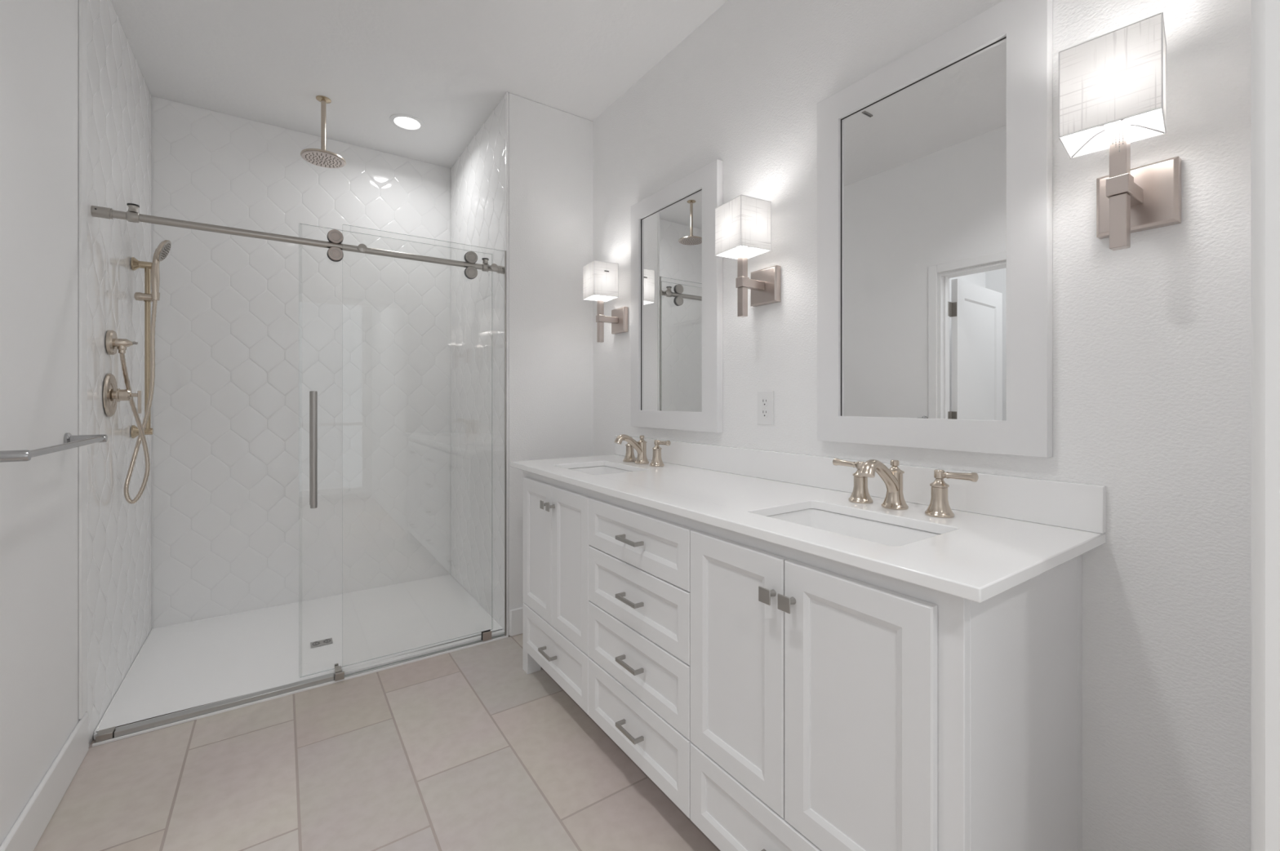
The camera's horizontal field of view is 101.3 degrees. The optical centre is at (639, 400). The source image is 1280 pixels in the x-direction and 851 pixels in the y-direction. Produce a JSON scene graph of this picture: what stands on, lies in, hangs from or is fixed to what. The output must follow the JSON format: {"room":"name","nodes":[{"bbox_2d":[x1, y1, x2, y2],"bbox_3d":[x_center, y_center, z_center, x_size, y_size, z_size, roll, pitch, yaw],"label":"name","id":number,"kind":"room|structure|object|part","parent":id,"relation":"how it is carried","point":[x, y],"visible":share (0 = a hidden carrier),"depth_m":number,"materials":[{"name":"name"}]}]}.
{"room":"bathroom","nodes":[
{"label":"bathroom","id":0,"kind":"room"},
{"bbox_2d":[0,0,79,846],"bbox_3d":[-0.956,-0.180,0.321,0.115,2.740,5.610,0,0,-34],"label":"wall","id":1,"kind":"structure","parent":0,"point":[39,38],"depth_m":1.44,"materials":[{"name":"white paint"}]},
{"bbox_2d":[0,712,88,850],"bbox_3d":[-1.641,1.123,1.436,0.014,0.135,0.821,0,0,-34],"label":"baseboard","id":2,"kind":"structure","parent":1,"relation":"attached to","point":[24,835],"depth_m":1.47,"materials":[{"name":"white paint"}]},
{"bbox_2d":[0,432,107,462],"bbox_3d":[-1.567,0.123,1.396,0.090,0.042,0.667,0,0,-34],"label":"towel bar","id":3,"kind":"object","parent":1,"relation":"attached to","point":[70,442],"visible":1,"depth_m":1.31,"materials":[{"name":"silver metal"}]},
{"bbox_3d":[-1.391,0.123,1.138,0.090,0.042,0.042,0,0,-34],"label":"post","id":4,"kind":"part","parent":3,"relation":"part of","materials":[{"name":"silver metal"}]},
{"bbox_3d":[-1.744,0.123,1.654,0.090,0.042,0.042,0,0,-34],"label":"post","id":5,"kind":"part","parent":3,"relation":"part of","materials":[{"name":"silver metal"}]},
{"bbox_2d":[78,0,87,719],"bbox_3d":[-1.860,-0.248,1.751,0.008,2.603,0.056,0,0,-34],"label":"trim","id":6,"kind":"structure","parent":1,"relation":"attached to","point":[82,4],"depth_m":1.73,"materials":[{"name":"white paint"}]},
{"bbox_2d":[151,96,444,628],"bbox_3d":[-1.952,-0.180,3.099,1.611,2.740,0.100,0,0,-34],"label":"wall","id":7,"kind":"structure","parent":0,"point":[152,96],"depth_m":2.67,"materials":[{"name":"white tile"}]},
{"bbox_2d":[152,96,450,628],"bbox_3d":[-1.875,-0.185,3.090,1.474,2.730,0.002,0,0,-34],"label":"tile","id":8,"kind":"structure","parent":7,"relation":"attached to","point":[246,327],"depth_m":3.00,"materials":[{"name":"white tile"}]},
{"bbox_2d":[33,630,719,850],"bbox_3d":[-0.690,1.220,0.503,3.430,0.060,5.610,0,0,-34],"label":"floor","id":9,"kind":"structure","parent":0,"point":[467,749],"depth_m":1.65,"materials":[{"name":"beige tile"}]},
{"bbox_2d":[93,574,504,740],"bbox_3d":[-1.582,1.177,2.660,1.476,0.026,1.037,0,0,-34],"label":"shower pan","id":10,"kind":"object","parent":9,"relation":"on","point":[179,667],"visible":0.97,"depth_m":2.53,"materials":[{"name":"white plastic"}]},
{"bbox_2d":[310,638,333,648],"bbox_3d":[-1.541,1.174,2.538,0.090,0.005,0.060,0,0,-34],"label":"shower drain","id":11,"kind":"object","parent":10,"relation":"on","point":[326,642],"visible":1,"depth_m":2.54,"materials":[{"name":"silver metal"}]},
{"bbox_2d":[95,634,504,742],"bbox_3d":[-1.288,1.175,2.237,1.458,0.028,0.041,0,0,-34],"label":"door track","id":12,"kind":"object","parent":9,"relation":"on","point":[113,732],"visible":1,"depth_m":2.02,"materials":[{"name":"silver metal"}]},
{"bbox_2d":[334,663,344,681],"bbox_3d":[-1.289,1.163,2.246,0.034,0.037,0.086,0,0,-34],"label":"guide","id":13,"kind":"object","parent":12,"relation":"attached to","point":[339,674],"visible":1,"depth_m":2.22,"materials":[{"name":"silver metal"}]},
{"bbox_2d":[357,244,506,641],"bbox_3d":[-0.972,0.217,2.437,0.715,1.930,0.033,0,0,-34],"label":"fixed glass panel","id":14,"kind":"object","parent":12,"relation":"on","point":[486,635],"visible":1,"depth_m":2.63,"materials":[{"name":"glass"}]},
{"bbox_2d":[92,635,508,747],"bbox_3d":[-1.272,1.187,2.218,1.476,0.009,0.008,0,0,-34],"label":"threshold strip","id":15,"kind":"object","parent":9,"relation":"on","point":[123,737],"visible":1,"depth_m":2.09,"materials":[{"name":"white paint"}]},
{"bbox_2d":[522,470,1081,850],"bbox_3d":[0.198,0.748,1.715,0.594,0.885,1.823,0,0,-34],"label":"vanity cabinet","id":16,"kind":"object","parent":9,"relation":"on","point":[781,698],"visible":0.96,"depth_m":1.08,"materials":[{"name":"white paint"}]},
{"bbox_3d":[-0.421,0.608,2.166,0.017,0.545,0.293,0,0,-34],"label":"door","id":17,"kind":"part","parent":16,"relation":"part of","materials":[{"name":"white paint"}]},
{"bbox_3d":[-0.382,0.409,2.045,0.004,0.032,0.032,0,0,-34],"label":"knob","id":18,"kind":"part","parent":16,"relation":"part of","materials":[{"name":"silver metal"}]},
{"bbox_3d":[-0.359,0.982,2.031,0.033,0.011,0.105,0,0,-34],"label":"pull handle","id":19,"kind":"part","parent":16,"relation":"part of","materials":[{"name":"silver metal"}]},
{"bbox_3d":[-0.353,0.409,2.002,0.004,0.032,0.032,0,0,-34],"label":"knob","id":20,"kind":"part","parent":16,"relation":"part of","materials":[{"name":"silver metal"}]},
{"bbox_3d":[-0.337,0.982,2.043,0.017,0.200,0.589,0,0,-34],"label":"drawer","id":21,"kind":"part","parent":16,"relation":"part of","materials":[{"name":"white paint"}]},
{"bbox_3d":[-0.254,0.608,1.922,0.017,0.545,0.294,0,0,-34],"label":"door","id":22,"kind":"part","parent":16,"relation":"part of","materials":[{"name":"white paint"}]},
{"bbox_3d":[-0.032,0.982,1.554,0.033,0.011,0.105,0,0,-34],"label":"pull handle","id":23,"kind":"part","parent":16,"relation":"part of","materials":[{"name":"silver metal"}]},
{"bbox_3d":[-0.032,0.784,1.554,0.033,0.011,0.105,0,0,-34],"label":"pull handle","id":24,"kind":"part","parent":16,"relation":"part of","materials":[{"name":"silver metal"}]},
{"bbox_3d":[-0.032,0.593,1.554,0.033,0.011,0.105,0,0,-34],"label":"pull handle","id":25,"kind":"part","parent":16,"relation":"part of","materials":[{"name":"silver metal"}]},
{"bbox_3d":[-0.032,0.416,1.554,0.033,0.011,0.105,0,0,-34],"label":"pull handle","id":26,"kind":"part","parent":16,"relation":"part of","materials":[{"name":"silver metal"}]},
{"bbox_3d":[-0.018,0.982,1.578,0.017,0.200,0.536,0,0,-34],"label":"drawer","id":27,"kind":"part","parent":16,"relation":"part of","materials":[{"name":"white paint"}]},
{"bbox_3d":[-0.018,0.784,1.578,0.017,0.191,0.536,0,0,-34],"label":"drawer","id":28,"kind":"part","parent":16,"relation":"part of","materials":[{"name":"white paint"}]},
{"bbox_3d":[-0.018,0.593,1.578,0.017,0.188,0.536,0,0,-34],"label":"drawer","id":29,"kind":"part","parent":16,"relation":"part of","materials":[{"name":"white paint"}]},
{"bbox_3d":[-0.018,0.416,1.578,0.017,0.162,0.536,0,0,-34],"label":"drawer","id":30,"kind":"part","parent":16,"relation":"part of","materials":[{"name":"white paint"}]},
{"bbox_3d":[0.220,0.608,1.230,0.017,0.545,0.304,0,0,-34],"label":"door","id":31,"kind":"part","parent":16,"relation":"part of","materials":[{"name":"white paint"}]},
{"bbox_3d":[0.307,0.982,1.103,0.017,0.200,0.610,0,0,-34],"label":"drawer","id":32,"kind":"part","parent":16,"relation":"part of","materials":[{"name":"white paint"}]},
{"bbox_3d":[0.262,0.412,1.104,0.004,0.032,0.032,0,0,-34],"label":"knob","id":33,"kind":"part","parent":16,"relation":"part of","materials":[{"name":"silver metal"}]},
{"bbox_3d":[0.274,0.412,1.113,0.027,0.015,0.015,0,0,-34],"label":"knob stem","id":34,"kind":"part","parent":16,"relation":"part of","materials":[{"name":"silver metal"}]},
{"bbox_3d":[0.291,0.412,1.061,0.004,0.032,0.032,0,0,-34],"label":"knob","id":35,"kind":"part","parent":16,"relation":"part of","materials":[{"name":"silver metal"}]},
{"bbox_3d":[0.304,0.412,1.070,0.027,0.015,0.015,0,0,-34],"label":"knob stem","id":36,"kind":"part","parent":16,"relation":"part of","materials":[{"name":"silver metal"}]},
{"bbox_2d":[510,435,1106,603],"bbox_3d":[0.195,0.241,1.737,0.574,0.122,1.934,0,0,-34],"label":"countertop","id":37,"kind":"structure","parent":16,"relation":"on","point":[1004,532],"depth_m":1.25,"materials":[{"name":"white stone"}]},
{"bbox_2d":[568,466,631,475],"bbox_3d":[-0.167,0.365,2.176,0.304,0.124,0.414,0,0,-34],"label":"sink basin","id":38,"kind":"object","parent":37,"relation":"in","point":[599,470],"visible":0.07,"depth_m":2.36,"materials":[{"name":"white ceramic"}]},
{"bbox_2d":[613,434,671,466],"bbox_3d":[-0.032,0.213,2.278,0.172,0.131,0.376,0,0,-34],"label":"faucet","id":39,"kind":"object","parent":37,"relation":"on","point":[640,446],"visible":1,"depth_m":2.28,"materials":[{"name":"beige metal"}]},
{"bbox_3d":[-0.041,0.200,2.280,0.158,0.104,0.041,0,0,-34],"label":"spout","id":40,"kind":"part","parent":39,"relation":"part of","materials":[{"name":"beige metal"}]},
{"bbox_3d":[-0.046,0.235,2.395,0.063,0.088,0.063,0,0,-34],"label":"handle","id":41,"kind":"part","parent":39,"relation":"part of","materials":[{"name":"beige metal"}]},
{"bbox_3d":[0.009,0.217,2.315,0.064,0.122,0.064,0,0,-34],"label":"spout","id":42,"kind":"part","parent":39,"relation":"part of","materials":[{"name":"beige metal"}]},
{"bbox_3d":[0.072,0.235,2.222,0.063,0.088,0.063,0,0,-34],"label":"handle","id":43,"kind":"part","parent":39,"relation":"part of","materials":[{"name":"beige metal"}]},
{"bbox_3d":[0.092,0.178,2.193,0.023,0.024,0.095,0,0,-34],"label":"lever","id":44,"kind":"part","parent":39,"relation":"part of","materials":[{"name":"beige metal"}]},
{"bbox_2d":[768,508,939,546],"bbox_3d":[0.482,0.365,1.228,0.304,0.124,0.430,0,0,-34],"label":"sink basin","id":45,"kind":"object","parent":37,"relation":"in","point":[882,533],"visible":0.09,"depth_m":1.35,"materials":[{"name":"white ceramic"}]},
{"bbox_2d":[832,457,978,518],"bbox_3d":[0.621,0.213,1.325,0.172,0.131,0.376,0,0,-34],"label":"faucet","id":46,"kind":"object","parent":37,"relation":"on","point":[892,477],"visible":1,"depth_m":1.32,"materials":[{"name":"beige metal"}]},
{"bbox_3d":[0.586,0.178,1.472,0.023,0.024,0.095,0,0,-34],"label":"lever","id":47,"kind":"part","parent":46,"relation":"part of","materials":[{"name":"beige metal"}]},
{"bbox_3d":[0.606,0.235,1.442,0.063,0.088,0.063,0,0,-34],"label":"handle","id":48,"kind":"part","parent":46,"relation":"part of","materials":[{"name":"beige metal"}]},
{"bbox_3d":[0.611,0.200,1.327,0.158,0.104,0.041,0,0,-34],"label":"spout","id":49,"kind":"part","parent":46,"relation":"part of","materials":[{"name":"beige metal"}]},
{"bbox_3d":[0.661,0.217,1.362,0.064,0.122,0.064,0,0,-34],"label":"spout","id":50,"kind":"part","parent":46,"relation":"part of","materials":[{"name":"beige metal"}]},
{"bbox_3d":[0.725,0.235,1.269,0.063,0.088,0.063,0,0,-34],"label":"handle","id":51,"kind":"part","parent":46,"relation":"part of","materials":[{"name":"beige metal"}]},
{"bbox_3d":[0.745,0.178,1.240,0.023,0.024,0.095,0,0,-34],"label":"lever","id":52,"kind":"part","parent":46,"relation":"part of","materials":[{"name":"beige metal"}]},
{"bbox_3d":[0.393,0.608,0.977,0.017,0.545,0.304,0,0,-34],"label":"door","id":53,"kind":"part","parent":16,"relation":"part of","materials":[{"name":"white paint"}]},
{"bbox_2d":[111,0,728,168],"bbox_3d":[-0.646,-1.600,0.545,3.550,0.100,5.870,0,0,-34],"label":"ceiling","id":54,"kind":"structure","parent":0,"point":[446,64],"depth_m":2.37,"materials":[{"name":"white paint"}]},
{"bbox_2d":[300,95,346,168],"bbox_3d":[-1.630,-1.391,2.702,0.202,0.316,0.202,0,0,-34],"label":"shower head","id":55,"kind":"object","parent":54,"relation":"hanging from","point":[322,157],"visible":1,"depth_m":2.69},
{"bbox_3d":[-1.630,-1.399,2.702,0.034,0.287,0.034,0,0,-34],"label":"shower arm","id":56,"kind":"part","parent":55,"relation":"part of","materials":[{"name":"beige metal"}]},
{"bbox_2d":[390,113,424,130],"bbox_3d":[-1.297,-1.546,2.925,0.176,0.007,0.176,0,0,-34],"label":"recessed light","id":57,"kind":"object","parent":54,"relation":"in","point":[406,122],"visible":1,"depth_m":2.92,"materials":[{"name":"white plastic"}]},
{"bbox_2d":[508,93,592,635],"bbox_3d":[-0.739,-0.180,3.288,0.604,2.740,1.160,0,0,-34],"label":"wall","id":58,"kind":"structure","parent":0,"point":[550,149],"depth_m":2.75,"materials":[{"name":"white paint"}]},
{"bbox_2d":[506,91,508,635],"bbox_3d":[-0.668,-0.180,2.639,0.012,2.740,0.012,0,0,-34],"label":"trim","id":59,"kind":"structure","parent":58,"relation":"attached to","point":[507,92],"depth_m":2.63,"materials":[{"name":"white paint"}]},
{"bbox_2d":[510,607,522,636],"bbox_3d":[-0.455,1.123,2.771,0.480,0.135,0.012,0,0,-34],"label":"baseboard","id":60,"kind":"structure","parent":58,"relation":"attached to","point":[516,615],"depth_m":2.65,"materials":[{"name":"white paint"}]},
{"bbox_2d":[592,0,1250,850],"bbox_3d":[0.508,-0.180,1.895,0.120,2.740,2.548,0,0,-34],"label":"wall","id":61,"kind":"structure","parent":0,"point":[1152,336],"depth_m":1.10,"materials":[{"name":"white paint"}]},
{"bbox_2d":[582,260,627,342],"bbox_3d":[-0.174,-0.477,2.610,0.196,0.382,0.155,0,0,-34],"label":"wall sconce","id":62,"kind":"object","parent":61,"relation":"attached to","point":[600,278],"visible":1,"depth_m":2.58,"materials":[{"name":"silver metal"}]},
{"bbox_3d":[-0.196,-0.403,2.595,0.025,0.233,0.025,0,0,-34],"label":"post","id":63,"kind":"part","parent":62,"relation":"part of","materials":[{"name":"silver metal"}]},
{"bbox_3d":[-0.196,-0.586,2.595,0.128,0.163,0.140,0,0,-28],"label":"lamp shade","id":64,"kind":"part","parent":62,"relation":"part of","materials":[{"name":"fabric"}]},
{"bbox_3d":[-0.149,-0.402,2.627,0.080,0.029,0.025,0,0,-34],"label":"arm","id":65,"kind":"part","parent":62,"relation":"part of","materials":[{"name":"silver metal"}]},
{"bbox_2d":[631,159,723,433],"bbox_3d":[0.140,-0.405,2.298,0.031,1.066,0.610,0,0,-34],"label":"wall mirror","id":66,"kind":"object","parent":61,"relation":"attached to","point":[677,275],"visible":1,"depth_m":2.25,"materials":[{"name":"white paint"}]},
{"bbox_2d":[641,189,702,412],"bbox_3d":[0.134,-0.404,2.306,0.002,0.914,0.458,0,0,-34],"label":"mirror glass","id":67,"kind":"object","parent":66,"relation":"attached to","point":[672,228],"depth_m":2.29,"materials":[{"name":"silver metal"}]},
{"bbox_2d":[715,194,781,317],"bbox_3d":[0.373,-0.477,1.811,0.196,0.382,0.155,0,0,-34],"label":"wall sconce","id":68,"kind":"object","parent":61,"relation":"attached to","point":[743,224],"visible":1,"depth_m":1.78,"materials":[{"name":"white fabric"}]},
{"bbox_3d":[0.351,-0.403,1.797,0.025,0.233,0.025,0,0,-34],"label":"post","id":69,"kind":"part","parent":68,"relation":"part of","materials":[{"name":"silver metal"}]},
{"bbox_3d":[0.351,-0.586,1.797,0.128,0.163,0.140,0,0,-28],"label":"lamp shade","id":70,"kind":"part","parent":68,"relation":"part of","materials":[{"name":"fabric"}]},
{"bbox_3d":[0.398,-0.402,1.829,0.080,0.029,0.025,0,0,-34],"label":"arm","id":71,"kind":"part","parent":68,"relation":"part of","materials":[{"name":"silver metal"}]},
{"bbox_2d":[756,391,773,425],"bbox_3d":[0.447,0.028,1.872,0.007,0.120,0.076,0,0,-34],"label":"power outlet","id":72,"kind":"object","parent":61,"relation":"attached to","point":[765,399],"visible":1,"depth_m":1.87,"materials":[{"name":"white plastic"}]},
{"bbox_2d":[760,408,768,417],"bbox_3d":[0.445,0.048,1.870,0.001,0.033,0.033,0,0,-34],"label":"receptacle","id":73,"kind":"object","parent":72,"relation":"attached to","point":[764,412],"depth_m":1.87,"materials":[{"name":"white plastic"}]},
{"bbox_2d":[761,397,768,407],"bbox_3d":[0.445,0.008,1.870,0.001,0.033,0.033,0,0,-34],"label":"receptacle","id":74,"kind":"object","parent":72,"relation":"attached to","point":[764,400],"depth_m":1.87,"materials":[{"name":"white plastic"}]},
{"bbox_2d":[614,435,1106,533],"bbox_3d":[0.424,0.229,1.894,0.020,0.099,1.934,0,0,-34],"label":"backsplash","id":75,"kind":"structure","parent":61,"relation":"attached to","point":[1065,504],"depth_m":1.39,"materials":[{"name":"white stone"}]},
{"bbox_2d":[817,0,1053,457],"bbox_3d":[0.743,-0.405,1.417,0.031,1.066,0.604,0,0,-34],"label":"wall mirror","id":76,"kind":"object","parent":61,"relation":"attached to","point":[935,166],"visible":1,"depth_m":1.35,"materials":[{"name":"white paint"}]},
{"bbox_2d":[841,37,1006,421],"bbox_3d":[0.742,-0.404,1.419,0.002,0.914,0.455,0,0,-34],"label":"mirror glass","id":77,"kind":"object","parent":76,"relation":"attached to","point":[924,154],"depth_m":1.39,"materials":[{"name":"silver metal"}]},
{"bbox_2d":[1058,12,1181,250],"bbox_3d":[0.918,-0.477,1.012,0.199,0.382,0.160,0,0,-34],"label":"wall sconce","id":78,"kind":"object","parent":61,"relation":"attached to","point":[1113,85],"visible":1,"depth_m":0.98,"materials":[{"name":"white fabric"}]},
{"bbox_3d":[0.898,-0.586,0.998,0.128,0.163,0.140,0,0,-43],"label":"lamp shade","id":79,"kind":"part","parent":78,"relation":"part of","materials":[{"name":"fabric"}]},
{"bbox_2d":[1110,117,1128,125],"bbox_3d":[0.904,-0.530,0.989,0.026,0.022,0.026,0,0,-34],"label":"bulb","id":80,"kind":"object","parent":78,"relation":"attached to","point":[1124,122],"depth_m":0.98,"materials":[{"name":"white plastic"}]},
{"bbox_3d":[0.904,-0.403,0.989,0.025,0.233,0.025,0,0,-34],"label":"post","id":81,"kind":"part","parent":78,"relation":"part of","materials":[{"name":"silver metal"}]},
{"bbox_3d":[0.951,-0.402,1.021,0.080,0.029,0.025,0,0,-34],"label":"arm","id":82,"kind":"part","parent":78,"relation":"part of","materials":[{"name":"silver metal"}]},
{"bbox_2d":[1250,0,1279,850],"bbox_3d":[1.506,-0.180,-0.119,0.510,2.740,2.102,0,0,-34],"label":"wall","id":83,"kind":"structure","parent":0,"point":[1264,14],"depth_m":0.59,"materials":[{"name":"white paint"}]},
{"bbox_3d":[-2.184,-0.180,2.222,0.006,2.740,1.085,0,0,-34],"label":"wall","id":84,"kind":"structure","parent":0,"visible":0},
{"bbox_2d":[86,0,151,743],"bbox_3d":[-2.179,-0.185,2.224,0.002,2.730,1.078,0,0,-34],"label":"tile","id":85,"kind":"structure","parent":84,"relation":"attached to","point":[119,97],"depth_m":2.09,"materials":[{"name":"white tile"}]},
{"bbox_2d":[106,330,137,355],"bbox_3d":[-1.986,-0.219,2.018,0.081,0.094,0.094,0,0,-34],"label":"shower valve","id":86,"kind":"object","parent":85,"relation":"attached to","point":[113,344],"visible":1,"depth_m":2.00,"materials":[{"name":"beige metal"}]},
{"bbox_2d":[102,373,142,417],"bbox_3d":[-1.982,-0.019,2.021,0.089,0.166,0.166,0,0,-34],"label":"shower valve","id":87,"kind":"object","parent":85,"relation":"attached to","point":[112,394],"visible":1,"depth_m":2.00,"materials":[{"name":"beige metal"}]},
{"bbox_3d":[-1.949,0.008,2.043,0.009,0.088,0.018,0,0,-34],"label":"lever","id":88,"kind":"part","parent":87,"relation":"part of","materials":[{"name":"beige metal"}]},
{"bbox_2d":[119,240,171,504],"bbox_3d":[-2.075,-0.141,2.179,0.081,1.131,0.372,0,0,-17],"label":"shower","id":89,"kind":"object","parent":85,"relation":"attached to","point":[162,251],"visible":0.99,"depth_m":2.25,"materials":[{"name":"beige metal"}]},
{"bbox_3d":[-2.124,-0.568,2.310,0.051,0.196,0.030,0,0,-1],"label":"handle","id":90,"kind":"part","parent":89,"relation":"part of","materials":[{"name":"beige metal"}]},
{"bbox_2d":[130,257,159,438],"bbox_3d":[-2.184,-0.230,2.322,0.126,0.798,0.070,0,0,-9],"label":"slide bar","id":91,"kind":"object","parent":85,"relation":"attached to","point":[148,296],"visible":0.89,"depth_m":2.33,"materials":[{"name":"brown metal"}]},
{"bbox_2d":[90,203,504,274],"bbox_3d":[-1.298,-0.670,2.242,1.474,0.062,0.038,0,0,-34],"label":"shower rail","id":92,"kind":"object","parent":85,"relation":"attached to","point":[132,215],"visible":0.97,"depth_m":2.08,"materials":[{"name":"silver metal"}]},
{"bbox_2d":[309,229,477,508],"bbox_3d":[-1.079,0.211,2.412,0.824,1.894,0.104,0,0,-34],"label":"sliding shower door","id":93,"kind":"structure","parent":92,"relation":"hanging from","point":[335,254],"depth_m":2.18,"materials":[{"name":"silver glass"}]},
{"bbox_3d":[-1.398,0.205,2.242,0.023,0.485,0.023,0,0,-34],"label":"handle","id":94,"kind":"part","parent":93,"relation":"part of","materials":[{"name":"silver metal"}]},
{"bbox_3d":[-1.353,0.205,2.176,0.025,0.485,0.025,0,0,-34],"label":"handle","id":95,"kind":"part","parent":93,"relation":"part of","materials":[{"name":"silver metal"}]},
{"bbox_3d":[-0.966,-0.180,3.078,0.008,2.740,1.048,0,0,-34],"label":"wall","id":96,"kind":"structure","parent":0,"visible":0},
{"bbox_2d":[450,93,506,631],"bbox_3d":[-0.970,-0.185,3.074,0.002,2.730,1.041,0,0,-34],"label":"tile","id":97,"kind":"structure","parent":96,"relation":"attached to","point":[478,175],"depth_m":2.98,"materials":[{"name":"white tile"}]}
]}

